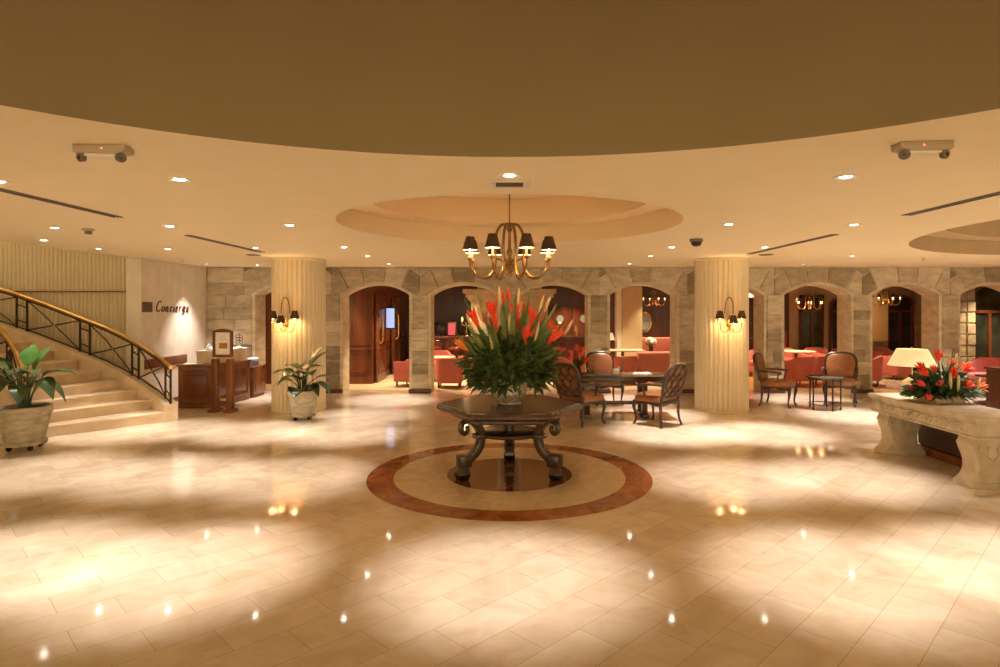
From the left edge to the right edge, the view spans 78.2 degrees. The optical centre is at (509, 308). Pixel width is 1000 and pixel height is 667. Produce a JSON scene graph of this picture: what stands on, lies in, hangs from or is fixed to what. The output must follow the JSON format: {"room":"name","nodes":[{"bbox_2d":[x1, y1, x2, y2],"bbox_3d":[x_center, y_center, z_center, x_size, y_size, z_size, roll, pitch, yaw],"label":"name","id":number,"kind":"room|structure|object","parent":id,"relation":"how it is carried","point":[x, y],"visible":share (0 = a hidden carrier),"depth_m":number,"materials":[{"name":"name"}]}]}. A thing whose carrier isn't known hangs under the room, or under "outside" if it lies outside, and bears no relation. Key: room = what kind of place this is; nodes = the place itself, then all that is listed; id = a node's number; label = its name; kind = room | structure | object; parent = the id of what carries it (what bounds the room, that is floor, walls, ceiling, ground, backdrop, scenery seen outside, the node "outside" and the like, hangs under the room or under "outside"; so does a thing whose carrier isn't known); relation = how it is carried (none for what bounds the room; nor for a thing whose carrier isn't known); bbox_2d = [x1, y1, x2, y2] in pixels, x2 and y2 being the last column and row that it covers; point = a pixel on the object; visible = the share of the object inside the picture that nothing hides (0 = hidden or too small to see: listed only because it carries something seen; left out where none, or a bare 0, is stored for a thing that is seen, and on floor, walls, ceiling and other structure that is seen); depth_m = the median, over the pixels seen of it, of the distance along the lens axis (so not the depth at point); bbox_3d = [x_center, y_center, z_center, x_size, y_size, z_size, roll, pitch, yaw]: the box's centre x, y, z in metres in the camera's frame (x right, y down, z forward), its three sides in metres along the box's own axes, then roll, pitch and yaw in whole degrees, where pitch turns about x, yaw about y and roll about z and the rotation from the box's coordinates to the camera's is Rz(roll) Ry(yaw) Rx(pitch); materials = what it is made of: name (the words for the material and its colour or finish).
{"room":"hotel lobby","nodes":[
{"label":"hotel lobby","id":0,"kind":"room"},
{"bbox_2d":[0,240,127,368],"bbox_3d":[-9.909,-0.750,11.378,6.182,5.200,0.244,0,0,0],"label":"wall","id":1,"kind":"structure","parent":0,"point":[23,267],"depth_m":11.27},
{"bbox_2d":[126,258,205,397],"bbox_3d":[-6.815,0.463,12.400,0.270,2.775,2.500,0,0,0],"label":"wall","id":2,"kind":"structure","parent":0,"point":[147,280],"depth_m":11.91,"materials":[{"name":"paint"}]},
{"bbox_2d":[144,354,186,369],"bbox_3d":[-6.668,1.020,11.975,0.025,0.180,1.450,0,0,0],"label":"trim","id":3,"kind":"structure","parent":2,"relation":"attached to","point":[178,359],"depth_m":12.04,"materials":[{"name":"brown wood"}]},
{"bbox_2d":[156,301,188,314],"bbox_3d":[-6.668,-0.020,12.195,0.023,0.282,1.170,0,0,0],"label":"wall sign","id":4,"kind":"object","parent":2,"relation":"attached to","point":[167,307],"visible":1,"depth_m":12.18,"materials":[{"name":"black metal"}]},
{"bbox_2d":[266,286,374,383],"bbox_3d":[-5.290,0.490,15.310,3.820,2.720,0.280,0,0,0],"label":"door","id":5,"kind":"structure","parent":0,"point":[361,302],"depth_m":15.20,"materials":[{"name":"brown wood"}]},
{"bbox_2d":[373,286,407,383],"bbox_3d":[-3.510,0.490,17.855,0.280,2.720,5.290,0,0,0],"label":"wall","id":6,"kind":"structure","parent":0,"point":[387,291],"depth_m":19.08,"materials":[{"name":"brown wood"}]},
{"bbox_2d":[375,295,385,382],"bbox_3d":[-3.274,0.745,15.925,0.152,2.190,1.150,0,0,0],"label":"panelled door","id":7,"kind":"structure","parent":6,"relation":"in","point":[380,301],"depth_m":15.63,"materials":[{"name":"brown wood"}]},
{"bbox_2d":[386,306,394,328],"bbox_3d":[-3.235,0.240,16.667,0.290,0.620,0.106,0,0,0],"label":"display screen","id":8,"kind":"object","parent":6,"relation":"attached to","point":[390,310],"visible":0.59,"depth_m":16.61,"materials":[{"name":"blue"}]},
{"bbox_2d":[391,297,399,373],"bbox_3d":[-3.274,0.745,18.000,0.152,2.190,1.200,0,0,0],"label":"panelled door","id":9,"kind":"structure","parent":6,"relation":"in","point":[395,301],"depth_m":17.80,"materials":[{"name":"brown wood"}]},
{"bbox_2d":[434,322,444,335],"bbox_3d":[-2.100,0.600,18.320,0.380,0.420,0.140,0,0,0],"label":"monitor","id":10,"kind":"object","parent":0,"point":[439,327],"visible":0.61,"depth_m":18.30,"materials":[{"name":"black plastic"}]},
{"bbox_2d":[447,322,455,335],"bbox_3d":[-1.720,0.600,18.277,0.260,0.420,0.066,0,0,0],"label":"display","id":11,"kind":"object","parent":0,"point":[451,326],"visible":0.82,"depth_m":18.24,"materials":[{"name":"metal"}]},
{"bbox_2d":[0,369,999,666],"bbox_3d":[0.150,1.900,7.500,26.300,0.100,27.000,0,0,0],"label":"floor","id":12,"kind":"structure","parent":0,"point":[772,534],"depth_m":4.85,"materials":[{"name":"tile"}]},
{"bbox_2d":[0,402,53,451],"bbox_3d":[-6.400,1.562,8.120,0.610,0.573,0.610,0,0,0],"label":"plant pot","id":13,"kind":"object","parent":12,"relation":"on","point":[19,427],"visible":0.98,"depth_m":7.94,"materials":[{"name":"stone"}]},
{"bbox_2d":[0,344,75,407],"bbox_3d":[-6.437,0.906,8.076,1.161,0.853,0.792,0,0,25],"label":"potted plant","id":14,"kind":"object","parent":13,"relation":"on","point":[30,355],"visible":0.96,"depth_m":8.08,"materials":[{"name":"green plant"}]},
{"bbox_2d":[0,322,177,436],"bbox_3d":[-8.076,0.770,9.768,5.112,2.160,2.503,0,0,0],"label":"staircase","id":15,"kind":"structure","parent":12,"relation":"on","point":[101,395],"depth_m":10.09,"materials":[{"name":"stone"}]},
{"bbox_2d":[0,326,29,402],"bbox_3d":[-7.638,0.495,8.902,1.727,2.143,0.341,0,0,5],"label":"stair railing","id":16,"kind":"object","parent":15,"relation":"on","point":[11,349],"visible":0.43,"depth_m":8.94,"materials":[{"name":"gold metal"}]},
{"bbox_2d":[0,287,172,403],"bbox_3d":[-7.797,0.412,10.617,4.525,2.310,0.544,0,0,6],"label":"stair railing","id":17,"kind":"object","parent":15,"relation":"on","point":[16,295],"visible":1,"depth_m":10.75,"materials":[{"name":"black metal"}]},
{"bbox_2d":[176,347,250,407],"bbox_3d":[-5.806,1.323,12.061,0.744,1.055,1.399,0,0,10],"label":"desk","id":18,"kind":"object","parent":12,"relation":"on","point":[194,380],"visible":0.6,"depth_m":11.48,"materials":[{"name":"brown wood"}]},
{"bbox_2d":[196,349,245,363],"bbox_3d":[-5.720,0.929,12.187,0.435,0.218,1.027,0,0,11],"label":"countertop","id":19,"kind":"structure","parent":18,"relation":"on","point":[201,357],"depth_m":11.76,"materials":[{"name":"stone"}]},
{"bbox_2d":[195,347,246,351],"bbox_3d":[-5.725,0.807,12.187,0.449,0.025,1.069,0,0,11],"label":"countertop","id":20,"kind":"structure","parent":18,"relation":"on","point":[234,348],"depth_m":11.78,"materials":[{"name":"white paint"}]},
{"bbox_2d":[207,329,237,412],"bbox_3d":[-5.150,1.103,11.050,0.440,1.495,0.260,0,0,8],"label":"sign stand","id":21,"kind":"object","parent":12,"relation":"on","point":[222,339],"visible":1,"depth_m":11.03,"materials":[{"name":"brown wood"}]},
{"bbox_2d":[250,364,266,397],"bbox_3d":[-5.520,1.528,13.130,0.420,0.645,0.660,0,0,0],"label":"base cabinet","id":22,"kind":"object","parent":12,"relation":"on","point":[257,373],"visible":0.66,"depth_m":13.01,"materials":[{"name":"brown wood"}]},
{"bbox_2d":[271,257,325,413],"bbox_3d":[-3.885,0.464,11.350,0.970,2.772,0.970,0,0,0],"label":"column","id":23,"kind":"structure","parent":12,"relation":"on","point":[302,280],"depth_m":10.95,"materials":[{"name":"beige paint"}]},
{"bbox_2d":[268,297,298,332],"bbox_3d":[-3.950,0.099,10.720,0.540,0.628,0.350,0,0,0],"label":"wall sconce","id":24,"kind":"object","parent":23,"relation":"attached to","point":[294,314],"visible":1,"depth_m":10.71,"materials":[{"name":"gold metal"}]},
{"bbox_2d":[286,388,317,420],"bbox_3d":[-3.470,1.602,10.320,0.526,0.494,0.526,0,0,0],"label":"plant pot","id":25,"kind":"object","parent":12,"relation":"on","point":[303,405],"visible":0.9,"depth_m":10.14,"materials":[{"name":"stone"}]},
{"bbox_2d":[271,346,338,397],"bbox_3d":[-3.459,1.035,10.299,1.136,0.821,0.640,0,0,0],"label":"potted plant","id":26,"kind":"object","parent":25,"relation":"in","point":[314,386],"visible":0.95,"depth_m":10.27,"materials":[{"name":"green plant"}]},
{"bbox_2d":[393,359,408,385],"bbox_3d":[-2.379,1.500,14.842,0.625,0.700,0.670,0,0,20],"label":"armchair","id":27,"kind":"object","parent":12,"relation":"on","point":[400,369],"visible":0.34,"depth_m":14.58,"materials":[{"name":"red fabric"}]},
{"bbox_2d":[434,350,453,372],"bbox_3d":[-1.908,1.500,16.871,0.670,0.700,0.625,0,0,-20],"label":"armchair","id":28,"kind":"object","parent":12,"relation":"on","point":[436,352],"visible":0.13,"depth_m":17.08,"materials":[{"name":"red fabric"}]},
{"bbox_2d":[435,358,463,387],"bbox_3d":[-1.420,1.500,14.598,0.670,0.700,0.625,0,0,0],"label":"armchair","id":29,"kind":"object","parent":12,"relation":"on","point":[446,370],"visible":0.92,"depth_m":14.31,"materials":[{"name":"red fabric"}]},
{"bbox_2d":[436,394,582,480],"bbox_3d":[0.000,1.456,6.970,1.658,0.788,1.449,0,0,0],"label":"table","id":30,"kind":"object","parent":12,"relation":"on","point":[509,422],"visible":0.92,"depth_m":6.69,"materials":[{"name":"brown wood"}]},
{"bbox_2d":[484,425,534,439],"bbox_3d":[0.000,1.396,6.970,0.710,0.048,0.710,0,0,0],"label":"shelf","id":31,"kind":"object","parent":30,"relation":"attached to","point":[496,432],"depth_m":6.80,"materials":[{"name":"brown wood"}]},
{"bbox_2d":[493,379,526,404],"bbox_3d":[0.000,0.917,6.900,0.394,0.290,0.394,0,0,0],"label":"vase","id":32,"kind":"object","parent":30,"relation":"on","point":[511,399],"visible":0.36,"depth_m":6.76,"materials":[{"name":"ceramic"}]},
{"bbox_2d":[450,286,572,398],"bbox_3d":[-0.003,0.371,6.880,1.202,1.258,1.185,0,0,38],"label":"flower arrangement","id":33,"kind":"object","parent":32,"relation":"in","point":[509,355],"visible":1,"depth_m":6.71,"materials":[{"name":"green plant"}]},
{"bbox_2d":[463,287,555,335],"bbox_3d":[0.000,0.491,19.130,2.840,2.718,0.940,0,0,0],"label":"pier","id":34,"kind":"object","parent":12,"relation":"on","point":[536,295],"visible":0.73,"depth_m":18.80,"materials":[{"name":"stone"}]},
{"bbox_2d":[434,336,584,371],"bbox_3d":[0.105,1.330,18.269,5.110,1.040,0.702,0,0,0],"label":"sofa","id":35,"kind":"object","parent":12,"relation":"on","point":[570,341],"depth_m":18.06,"materials":[{"name":"red fabric"}]},
{"bbox_2d":[434,336,584,338],"bbox_3d":[0.105,0.840,18.310,5.110,0.060,0.620,0,0,0],"label":"countertop","id":36,"kind":"structure","parent":35,"relation":"on","point":[435,337],"depth_m":18.00,"materials":[{"name":"brown wood"}]},
{"bbox_2d":[554,362,605,427],"bbox_3d":[1.117,1.352,9.926,0.730,1.008,0.646,0,0,-39],"label":"armchair","id":37,"kind":"object","parent":12,"relation":"on","point":[569,387],"visible":0.92,"depth_m":9.73,"materials":[{"name":"brown wood"}]},
{"bbox_2d":[555,366,578,394],"bbox_3d":[0.923,1.128,9.768,0.173,0.499,0.528,0,0,-39],"label":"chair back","id":38,"kind":"object","parent":37,"relation":"on","point":[568,384],"depth_m":9.71,"materials":[{"name":"brown leather"}]},
{"bbox_2d":[586,351,623,405],"bbox_3d":[1.867,1.352,12.118,0.646,1.008,0.730,0,0,-10],"label":"armchair","id":39,"kind":"object","parent":12,"relation":"on","point":[598,361],"visible":0.56,"depth_m":12.32,"materials":[{"name":"brown leather"}]},
{"bbox_2d":[588,353,611,371],"bbox_3d":[1.822,1.128,12.363,0.528,0.499,0.173,0,0,-10],"label":"cushion","id":40,"kind":"object","parent":39,"relation":"on","point":[598,362],"depth_m":12.34,"materials":[{"name":"orange leather"}]},
{"bbox_2d":[580,372,664,418],"bbox_3d":[1.810,1.490,10.650,1.820,0.720,0.700,0,0,0],"label":"table","id":41,"kind":"object","parent":12,"relation":"on","point":[586,377],"visible":0.69,"depth_m":10.44,"materials":[{"name":"brown wood"}]},
{"bbox_3d":[1.190,1.065,10.720,0.130,0.130,0.130,0,0,0],"label":"flower vase","id":42,"kind":"object","parent":41,"relation":"on","visible":0},
{"bbox_2d":[568,345,588,366],"bbox_3d":[1.204,0.815,10.739,0.379,0.440,0.226,0,0,0],"label":"bunch","id":43,"kind":"object","parent":42,"relation":"in","point":[580,361],"visible":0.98,"depth_m":10.70,"materials":[{"name":"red plant"}]},
{"bbox_2d":[613,356,636,384],"bbox_3d":[2.804,1.500,15.228,0.670,0.700,0.625,0,0,-10],"label":"armchair","id":44,"kind":"object","parent":12,"relation":"on","point":[630,363],"visible":0.4,"depth_m":14.94,"materials":[{"name":"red fabric"}]},
{"bbox_2d":[637,351,669,373],"bbox_3d":[3.950,1.460,15.740,1.500,0.780,0.820,0,0,0],"label":"sofa","id":45,"kind":"object","parent":12,"relation":"on","point":[647,361],"visible":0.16,"depth_m":15.33,"materials":[{"name":"fabric"}]},
{"bbox_2d":[642,337,669,350],"bbox_3d":[4.750,1.375,19.410,1.500,0.950,0.820,0,0,0],"label":"sofa","id":46,"kind":"object","parent":12,"relation":"on","point":[663,343],"visible":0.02,"depth_m":19.60,"materials":[{"name":"fabric"}]},
{"bbox_2d":[632,363,687,428],"bbox_3d":[2.416,1.352,9.849,0.646,1.008,0.730,0,0,-42],"label":"armchair","id":47,"kind":"object","parent":12,"relation":"on","point":[674,379],"visible":1,"depth_m":9.66,"materials":[{"name":"brown wood"}]},
{"bbox_2d":[665,367,684,395],"bbox_3d":[2.584,1.128,9.664,0.528,0.499,0.173,0,0,-42],"label":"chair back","id":48,"kind":"object","parent":47,"relation":"on","point":[674,376],"depth_m":9.62,"materials":[{"name":"brown leather"}]},
{"bbox_2d":[694,257,749,413],"bbox_3d":[3.910,0.464,11.350,0.970,2.772,0.970,0,0,0],"label":"column","id":49,"kind":"structure","parent":12,"relation":"on","point":[721,359],"depth_m":10.95,"materials":[{"name":"beige paint"}]},
{"bbox_2d":[715,297,746,332],"bbox_3d":[3.870,0.099,10.720,0.540,0.628,0.350,0,0,0],"label":"wall sconce","id":50,"kind":"object","parent":49,"relation":"attached to","point":[741,315],"visible":1,"depth_m":10.72,"materials":[{"name":"gold metal"}]},
{"bbox_2d":[749,297,752,350],"bbox_3d":[7.150,0.750,18.575,1.000,2.200,0.350,0,0,0],"label":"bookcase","id":51,"kind":"object","parent":12,"relation":"on","point":[750,298],"visible":0.02,"depth_m":18.72,"materials":[{"name":"brown wood"}]},
{"bbox_2d":[752,352,797,408],"bbox_3d":[5.105,1.352,11.841,0.730,1.008,0.646,0,0,37],"label":"armchair","id":52,"kind":"object","parent":12,"relation":"on","point":[767,383],"visible":1,"depth_m":11.74,"materials":[{"name":"brown leather"}]},
{"bbox_2d":[756,354,767,378],"bbox_3d":[4.905,1.128,11.991,0.173,0.499,0.528,0,0,37],"label":"cushion","id":53,"kind":"object","parent":52,"relation":"on","point":[760,363],"depth_m":11.87,"materials":[{"name":"orange leather"}]},
{"bbox_2d":[784,357,815,385],"bbox_3d":[7.046,1.500,14.978,0.670,0.700,0.625,0,0,-15],"label":"armchair","id":54,"kind":"object","parent":12,"relation":"on","point":[798,367],"visible":0.75,"depth_m":14.70,"materials":[{"name":"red fabric"}]},
{"bbox_2d":[784,350,815,357],"bbox_3d":[7.450,1.470,16.000,0.960,0.760,0.960,0,0,0],"label":"table","id":55,"kind":"object","parent":12,"relation":"on","point":[795,352],"visible":0.42,"depth_m":15.77,"materials":[{"name":"beige fabric"}]},
{"bbox_2d":[814,356,824,384],"bbox_3d":[7.756,1.500,15.178,0.670,0.700,0.625,0,0,10],"label":"armchair","id":56,"kind":"object","parent":12,"relation":"on","point":[819,362],"visible":0.18,"depth_m":14.94,"materials":[{"name":"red fabric"}]},
{"bbox_2d":[805,375,844,411],"bbox_3d":[5.830,1.548,11.380,0.650,0.605,0.650,0,0,0],"label":"side table","id":57,"kind":"object","parent":12,"relation":"on","point":[826,378],"visible":1,"depth_m":11.29,"materials":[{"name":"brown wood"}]},
{"bbox_2d":[821,351,858,406],"bbox_3d":[6.455,1.352,12.010,0.646,1.008,0.730,0,0,30],"label":"armchair","id":58,"kind":"object","parent":12,"relation":"on","point":[838,363],"visible":0.85,"depth_m":12.12,"materials":[{"name":"brown leather"}]},
{"bbox_2d":[826,353,854,377],"bbox_3d":[6.580,1.128,12.225,0.528,0.499,0.173,0,0,30],"label":"cushion","id":59,"kind":"object","parent":58,"relation":"on","point":[838,364],"depth_m":12.19,"materials":[{"name":"orange leather"}]},
{"bbox_2d":[872,348,893,357],"bbox_3d":[10.996,1.500,18.022,0.670,0.700,0.625,0,0,-10],"label":"armchair","id":60,"kind":"object","parent":12,"relation":"on","point":[875,351],"visible":0.22,"depth_m":18.15,"materials":[{"name":"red fabric"}]},
{"bbox_2d":[872,378,905,388],"bbox_3d":[9.725,1.844,15.350,1.950,0.012,2.100,0,0,0],"label":"rug","id":61,"kind":"object","parent":12,"relation":"on","point":[888,383],"visible":0.29,"depth_m":15.17,"materials":[{"name":"beige carpet"}]},
{"bbox_2d":[872,355,882,385],"bbox_3d":[8.739,1.487,14.989,0.625,0.700,0.670,0,0,30],"label":"armchair","id":62,"kind":"object","parent":61,"relation":"on","point":[877,361],"visible":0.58,"depth_m":14.66,"materials":[{"name":"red fabric"}]},
{"bbox_2d":[882,355,910,379],"bbox_3d":[10.158,1.487,16.179,0.670,0.700,0.625,0,0,-20],"label":"armchair","id":63,"kind":"object","parent":61,"relation":"on","point":[886,369],"visible":0.39,"depth_m":15.96,"materials":[{"name":"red fabric"}]},
{"bbox_2d":[868,393,999,488],"bbox_3d":[4.990,1.469,7.080,0.660,0.762,1.860,0,0,0],"label":"console table","id":64,"kind":"object","parent":12,"relation":"on","point":[900,419],"visible":0.99,"depth_m":6.66,"materials":[{"name":"stone"}]},
{"bbox_2d":[918,396,965,403],"bbox_3d":[5.060,1.046,7.200,0.380,0.085,0.260,0,0,-8],"label":"flower box","id":65,"kind":"object","parent":64,"relation":"on","point":[959,400],"visible":0.43,"depth_m":7.08,"materials":[{"name":"beige stone"}]},
{"bbox_2d":[900,348,988,402],"bbox_3d":[5.068,0.784,7.199,0.972,0.650,0.667,0,0,-4],"label":"flower arrangement","id":66,"kind":"object","parent":65,"relation":"in","point":[930,383],"visible":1,"depth_m":7.09,"materials":[{"name":"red plant"}]},
{"bbox_2d":[918,407,995,467],"bbox_3d":[5.756,1.505,7.025,0.980,0.690,1.950,0,0,0],"label":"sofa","id":67,"kind":"object","parent":12,"relation":"on","point":[938,444],"visible":0.2,"depth_m":7.56,"materials":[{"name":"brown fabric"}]},
{"bbox_2d":[960,357,999,384],"bbox_3d":[10.171,1.448,13.012,0.688,0.805,0.838,0,0,-30],"label":"armchair","id":68,"kind":"object","parent":12,"relation":"on","point":[979,363],"visible":0.36,"depth_m":13.23,"materials":[{"name":"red fabric"}]},
{"bbox_2d":[967,372,985,380],"bbox_3d":[10.107,1.430,12.975,0.539,0.150,0.588,0,0,-30],"label":"seat cushion","id":69,"kind":"object","parent":68,"relation":"on","point":[972,374],"depth_m":12.98,"materials":[{"name":"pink fabric"}]},
{"bbox_2d":[984,367,999,408],"bbox_3d":[6.995,1.325,8.300,0.790,1.050,0.520,0,0,0],"label":"base cabinet","id":70,"kind":"object","parent":12,"relation":"on","point":[992,373],"visible":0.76,"depth_m":8.41,"materials":[{"name":"brown wood"}]},
{"bbox_3d":[5.580,1.562,8.450,0.520,0.575,0.520,0,0,0],"label":"end table","id":71,"kind":"object","parent":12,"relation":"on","visible":0},
{"bbox_2d":[887,347,937,392],"bbox_3d":[5.530,0.895,8.450,0.590,0.760,0.590,0,0,0],"label":"table lamp","id":72,"kind":"object","parent":71,"relation":"on","point":[904,357],"visible":0.57,"depth_m":8.29,"materials":[{"name":"beige fabric"}]},
{"bbox_2d":[0,0,999,156],"bbox_3d":[0.000,-1.712,0.466,6.554,1.575,6.554,0,0,0],"label":"ceiling","id":73,"kind":"structure","parent":0,"point":[467,78],"depth_m":3.48,"materials":[{"name":"paint"}]},
{"bbox_2d":[0,105,999,266],"bbox_3d":[0.150,-0.925,3.800,26.300,0.001,19.600,0,0,0],"label":"ceiling","id":74,"kind":"structure","parent":0,"point":[239,193],"depth_m":5.01,"materials":[{"name":"paint"}]},
{"bbox_2d":[0,188,122,217],"bbox_3d":[-3.930,-0.921,5.090,0.090,0.008,2.180,0,0,0],"label":"air slot","id":75,"kind":"object","parent":74,"relation":"attached to","point":[1,189],"visible":1,"depth_m":5.31,"materials":[{"name":"metal"}]},
{"bbox_2d":[72,144,133,162],"bbox_3d":[-2.310,-0.877,3.497,0.284,0.096,0.109,0,0,-4],"label":"emergency light","id":76,"kind":"object","parent":74,"relation":"attached to","point":[120,153],"visible":1,"depth_m":3.46,"materials":[{"name":"beige plastic"}]},
{"bbox_2d":[184,235,264,252],"bbox_3d":[-4.020,-0.921,8.845,0.090,0.008,2.310,0,0,0],"label":"air slot","id":77,"kind":"object","parent":74,"relation":"attached to","point":[193,236],"visible":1,"depth_m":8.61,"materials":[{"name":"metal"}]},
{"bbox_2d":[488,180,530,187],"bbox_3d":[0.000,-0.919,4.530,0.310,0.012,0.260,0,0,0],"label":"ceiling vent","id":78,"kind":"object","parent":74,"relation":"in","point":[492,183],"visible":1,"depth_m":4.48,"materials":[{"name":"metal"}]},
{"bbox_2d":[498,173,520,178],"bbox_3d":[0.000,-0.920,4.250,0.160,0.010,0.160,0,0,0],"label":"recessed light","id":79,"kind":"object","parent":74,"relation":"in","point":[502,175],"visible":1,"depth_m":4.24,"materials":[{"name":"beige"}]},
{"bbox_2d":[746,234,838,254],"bbox_3d":[4.020,-0.921,8.970,0.090,0.008,2.760,0,0,0],"label":"air slot","id":80,"kind":"object","parent":74,"relation":"attached to","point":[830,235],"visible":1,"depth_m":8.62,"materials":[{"name":"metal"}]},
{"bbox_2d":[833,174,858,179],"bbox_3d":[2.350,-0.920,4.300,0.160,0.010,0.160,0,0,0],"label":"recessed light","id":81,"kind":"object","parent":74,"relation":"in","point":[847,176],"visible":1,"depth_m":4.29,"materials":[{"name":"beige"}]},
{"bbox_2d":[891,140,953,159],"bbox_3d":[2.300,-0.877,3.427,0.284,0.096,0.109,0,0,4],"label":"emergency light","id":82,"kind":"object","parent":74,"relation":"attached to","point":[904,149],"visible":1,"depth_m":3.39,"materials":[{"name":"beige plastic"}]},
{"bbox_2d":[901,191,999,215],"bbox_3d":[3.900,-0.921,5.125,0.090,0.008,1.850,0,0,0],"label":"air slot","id":83,"kind":"object","parent":74,"relation":"attached to","point":[995,193],"visible":1,"depth_m":5.37,"materials":[{"name":"metal"}]},
{"bbox_2d":[336,194,682,242],"bbox_3d":[0.000,-1.208,6.800,3.700,0.565,3.700,0,0,0],"label":"ceiling","id":84,"kind":"structure","parent":0,"point":[452,218],"depth_m":8.10,"materials":[{"name":"paint"}]},
{"bbox_2d":[462,194,556,280],"bbox_3d":[0.000,-0.906,6.800,1.018,1.157,1.018,0,0,0],"label":"chandelier","id":85,"kind":"object","parent":84,"relation":"hanging from","point":[470,247],"visible":0.99,"depth_m":6.63,"materials":[{"name":"brown metal"}]},
{"bbox_2d":[407,286,669,358],"bbox_3d":[2.150,0.490,20.585,11.100,2.720,0.230,0,0,0],"label":"wall","id":86,"kind":"structure","parent":0,"point":[450,305],"depth_m":20.50,"materials":[{"name":"brown wood"}]},
{"bbox_2d":[549,307,570,335],"bbox_3d":[1.680,0.885,20.415,0.740,1.910,0.070,0,0,0],"label":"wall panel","id":87,"kind":"structure","parent":86,"relation":"in","point":[561,315],"depth_m":20.40,"materials":[{"name":"brown wood"}]},
{"bbox_2d":[572,307,584,335],"bbox_3d":[2.460,0.885,20.415,0.740,1.910,0.070,0,0,0],"label":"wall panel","id":88,"kind":"structure","parent":86,"relation":"in","point":[578,313],"depth_m":20.40,"materials":[{"name":"brown wood"}]},
{"bbox_2d":[642,311,651,332],"bbox_3d":[4.500,0.429,20.460,0.489,0.728,0.090,0,0,0],"label":"wall mirror","id":89,"kind":"object","parent":86,"relation":"attached to","point":[646,317],"visible":0.67,"depth_m":20.46,"materials":[{"name":"gold metal"}]},
{"bbox_2d":[206,267,999,392],"bbox_3d":[3.175,0.463,13.823,20.250,2.775,0.614,0,0,0],"label":"wall","id":90,"kind":"structure","parent":0,"point":[235,296],"depth_m":13.53,"materials":[{"name":"stone"}]},
{"bbox_2d":[326,389,873,392],"bbox_3d":[2.612,1.808,13.527,18.545,0.085,0.045,0,0,0],"label":"baseboard","id":91,"kind":"structure","parent":90,"relation":"attached to","point":[331,390],"depth_m":13.50,"materials":[{"name":"brown wood"}]},
{"bbox_2d":[615,286,641,356],"bbox_3d":[3.335,0.490,17.250,0.710,2.720,0.540,0,0,0],"label":"pier","id":92,"kind":"object","parent":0,"point":[628,300],"visible":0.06,"depth_m":17.00,"materials":[{"name":"beige paint"}]},
{"bbox_2d":[788,286,910,352],"bbox_3d":[10.500,0.490,19.300,5.600,2.720,0.200,0,0,0],"label":"wall","id":93,"kind":"structure","parent":0,"point":[828,296],"depth_m":19.20,"materials":[{"name":"paint"}]},
{"bbox_2d":[784,293,788,347],"bbox_3d":[8.580,0.675,19.125,0.160,2.350,0.150,0,0,0],"label":"trim","id":94,"kind":"structure","parent":93,"relation":"attached to","point":[786,296],"depth_m":19.05,"materials":[{"name":"brown wood"}]},
{"bbox_2d":[799,295,823,349],"bbox_3d":[9.390,0.710,19.110,0.740,2.280,0.080,0,0,0],"label":"door","id":95,"kind":"structure","parent":93,"relation":"in","point":[811,322],"depth_m":19.12,"materials":[{"name":"brown wood"}]},
{"bbox_2d":[829,298,836,351],"bbox_3d":[10.275,0.754,19.110,0.650,2.191,0.080,0,0,0],"label":"door","id":96,"kind":"structure","parent":93,"relation":"in","point":[833,303],"depth_m":19.12,"materials":[{"name":"brown wood"}]},
{"bbox_2d":[872,288,887,340],"bbox_3d":[10.550,0.025,17.600,0.560,1.790,0.040,0,0,0],"label":"blind","id":97,"kind":"object","parent":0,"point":[879,313],"visible":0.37,"depth_m":17.58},
{"bbox_2d":[872,288,975,369],"bbox_3d":[12.250,0.490,17.340,2.100,2.720,3.719,0,0,0],"label":"stone wall","id":98,"kind":"structure","parent":0,"point":[967,299],"depth_m":15.51,"materials":[{"name":"beige stone"}]},
{"bbox_2d":[888,295,913,350],"bbox_3d":[12.125,0.577,19.110,0.850,2.046,0.080,0,0,0],"label":"window","id":99,"kind":"structure","parent":98,"relation":"in","point":[900,316],"depth_m":19.12,"materials":[{"name":"brown wood"}]},
{"bbox_2d":[975,286,999,357],"bbox_3d":[12.500,0.578,15.710,1.500,2.544,0.080,0,0,0],"label":"window","id":100,"kind":"structure","parent":98,"relation":"in","point":[987,313],"depth_m":15.72,"materials":[{"name":"brown wood"}]},
{"bbox_2d":[909,219,999,254],"bbox_3d":[9.050,-1.210,6.600,8.000,0.570,8.000,0,0,0],"label":"ceiling","id":101,"kind":"structure","parent":0,"point":[983,238],"depth_m":10.02,"materials":[{"name":"brown paint"}]},
{"bbox_3d":[3.050,-0.920,17.565,20.500,0.100,6.870,0,0,0],"label":"ceiling","id":102,"kind":"structure","parent":0,"visible":0},
{"bbox_2d":[642,291,666,305],"bbox_3d":[4.280,-0.481,18.200,0.732,0.779,0.732,0,0,13],"label":"chandelier","id":103,"kind":"object","parent":102,"relation":"hanging from","point":[643,296],"visible":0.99,"depth_m":18.11,"materials":[{"name":"brown metal"}]},
{"bbox_2d":[795,293,824,309],"bbox_3d":[8.250,-0.426,16.900,0.782,0.889,0.693,0,0,-10],"label":"chandelier","id":104,"kind":"object","parent":102,"relation":"hanging from","point":[809,300],"visible":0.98,"depth_m":16.86,"materials":[{"name":"brown metal"}]},
{"bbox_2d":[872,289,902,305],"bbox_3d":[10.250,-0.481,16.750,0.695,0.779,0.783,0,0,0],"label":"chandelier","id":105,"kind":"object","parent":102,"relation":"hanging from","point":[893,295],"visible":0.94,"depth_m":16.68,"materials":[{"name":"brown metal"}]},
{"bbox_3d":[-13.075,-0.800,2.750,0.150,5.300,17.500,0,0,0],"label":"wall","id":106,"kind":"structure","parent":0,"visible":0},
{"bbox_2d":[15,291,125,291],"bbox_3d":[-9.935,-0.318,11.242,6.130,0.025,0.015,0,0,0],"label":"trim","id":107,"kind":"structure","parent":106,"relation":"attached to","point":[15,291],"depth_m":11.24,"materials":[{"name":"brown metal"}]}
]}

